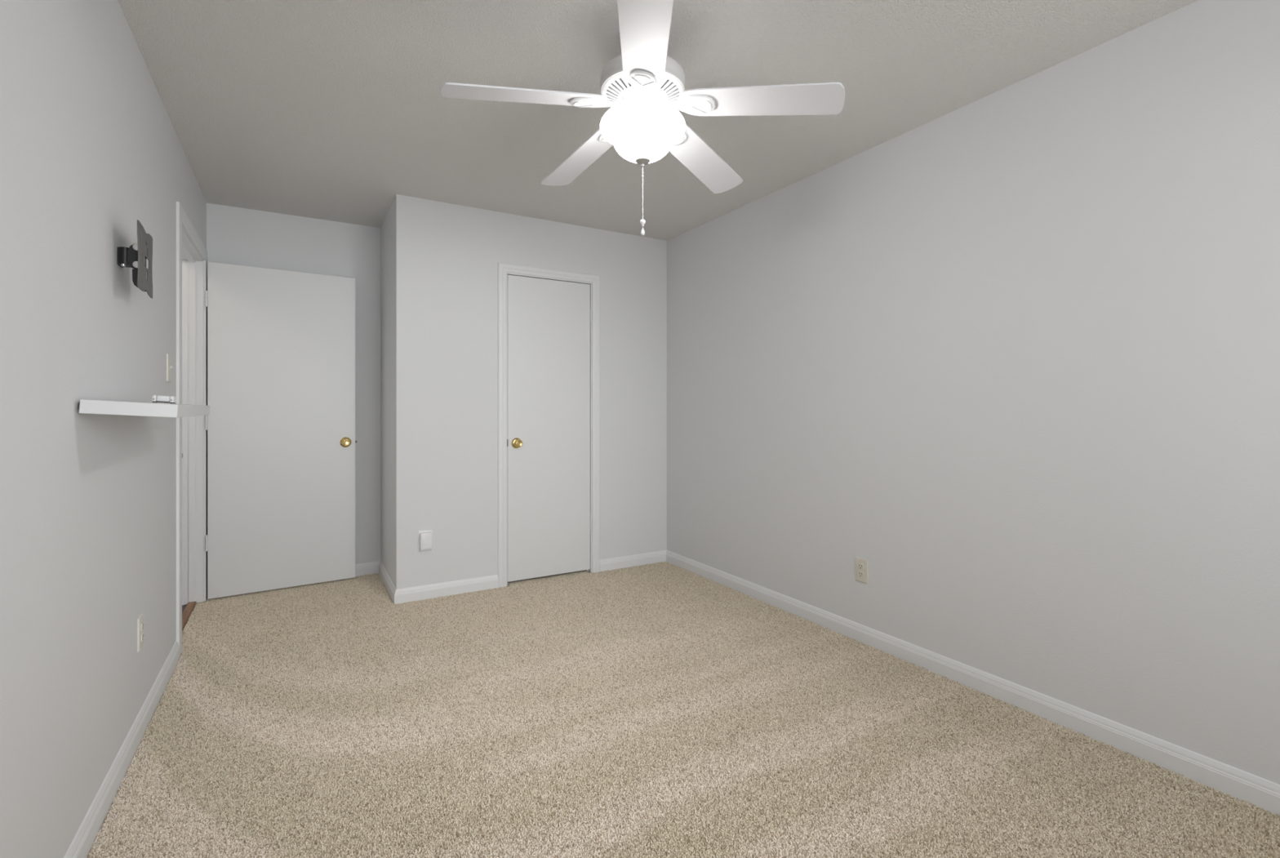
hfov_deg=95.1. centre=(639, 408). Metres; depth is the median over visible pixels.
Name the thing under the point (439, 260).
wall
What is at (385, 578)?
baseboard
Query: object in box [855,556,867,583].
wall outlet
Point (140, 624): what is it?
wall outlet
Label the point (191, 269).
door frame
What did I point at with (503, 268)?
door frame
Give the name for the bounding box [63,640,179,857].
baseboard
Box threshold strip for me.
[182,601,196,631]
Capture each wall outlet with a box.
[137,613,144,652]
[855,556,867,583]
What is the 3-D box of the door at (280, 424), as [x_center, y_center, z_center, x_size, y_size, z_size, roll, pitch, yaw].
[-2.273,0.133,3.758,0.827,2.031,0.139,0,0,-34]
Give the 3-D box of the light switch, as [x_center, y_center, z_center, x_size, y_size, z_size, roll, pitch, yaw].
[-2.051,-0.175,2.559,0.016,0.122,0.076,0,0,-30]
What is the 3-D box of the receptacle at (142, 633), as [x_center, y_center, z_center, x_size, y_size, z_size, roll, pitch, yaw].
[-1.780,0.820,2.095,0.004,0.027,0.035,0,0,-30]
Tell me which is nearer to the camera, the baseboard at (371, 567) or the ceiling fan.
the ceiling fan
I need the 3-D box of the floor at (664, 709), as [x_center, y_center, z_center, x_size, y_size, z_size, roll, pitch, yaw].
[-0.173,1.191,2.192,2.950,0.044,5.057,0,0,-30]
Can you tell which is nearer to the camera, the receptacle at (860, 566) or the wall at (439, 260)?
the receptacle at (860, 566)
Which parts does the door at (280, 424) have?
knob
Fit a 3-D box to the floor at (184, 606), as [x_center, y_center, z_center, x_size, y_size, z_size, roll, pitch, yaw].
[-2.861,1.195,2.727,1.064,0.056,2.800,0,0,-30]
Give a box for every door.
[205,261,356,599]
[506,274,591,582]
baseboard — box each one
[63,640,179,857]
[355,560,380,576]
[378,560,395,604]
[394,574,497,604]
[600,550,666,571]
[666,550,1279,817]
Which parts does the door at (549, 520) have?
knob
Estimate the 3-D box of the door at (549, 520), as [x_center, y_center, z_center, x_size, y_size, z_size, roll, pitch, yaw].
[-0.603,0.132,3.985,0.611,2.018,0.092,0,0,-30]
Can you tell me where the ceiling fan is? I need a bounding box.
[440,0,844,235]
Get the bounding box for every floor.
[87,561,1279,857]
[182,604,186,613]
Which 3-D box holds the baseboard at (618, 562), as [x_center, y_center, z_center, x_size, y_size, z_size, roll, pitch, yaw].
[-0.041,1.125,4.316,0.574,0.088,0.013,0,0,-30]
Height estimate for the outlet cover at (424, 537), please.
0.126 m
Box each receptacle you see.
[141,622,144,631]
[141,632,144,642]
[857,563,863,569]
[857,571,863,577]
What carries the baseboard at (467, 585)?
attached to the wall at (439, 260)
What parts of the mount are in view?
tilt lever, screen plate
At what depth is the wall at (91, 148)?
1.51 m
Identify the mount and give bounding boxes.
[117,219,152,298]
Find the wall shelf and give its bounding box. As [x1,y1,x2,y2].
[78,395,210,417]
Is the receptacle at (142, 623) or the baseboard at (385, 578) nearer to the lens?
the receptacle at (142, 623)
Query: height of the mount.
0.207 m
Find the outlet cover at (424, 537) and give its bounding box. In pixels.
[417,529,432,551]
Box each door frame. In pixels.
[176,201,207,656]
[497,262,599,587]
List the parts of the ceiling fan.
fan blade, fan blade, pull chain, lamp shade, fan blade, fan blade, fan blade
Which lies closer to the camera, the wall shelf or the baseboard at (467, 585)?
the wall shelf
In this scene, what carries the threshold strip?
on the floor at (664, 709)
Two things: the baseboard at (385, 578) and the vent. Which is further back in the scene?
the baseboard at (385, 578)
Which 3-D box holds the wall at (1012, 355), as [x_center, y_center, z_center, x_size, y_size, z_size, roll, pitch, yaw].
[1.151,-0.032,2.969,0.120,2.490,5.297,0,0,-30]
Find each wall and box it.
[0,0,206,857]
[206,203,380,564]
[380,194,666,589]
[666,0,1279,784]
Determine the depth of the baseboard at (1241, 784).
2.21 m
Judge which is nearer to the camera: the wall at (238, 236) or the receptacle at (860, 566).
the receptacle at (860, 566)
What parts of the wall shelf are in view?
plastic bracket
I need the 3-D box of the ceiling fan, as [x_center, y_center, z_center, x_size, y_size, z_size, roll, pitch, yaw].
[-0.022,-0.932,2.011,1.248,0.690,1.229,0,0,-30]
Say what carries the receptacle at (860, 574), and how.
attached to the wall outlet at (861, 565)
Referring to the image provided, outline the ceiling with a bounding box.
[117,0,1197,240]
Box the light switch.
[166,353,173,382]
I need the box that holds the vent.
[602,72,683,102]
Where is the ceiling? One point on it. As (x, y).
(333, 110)

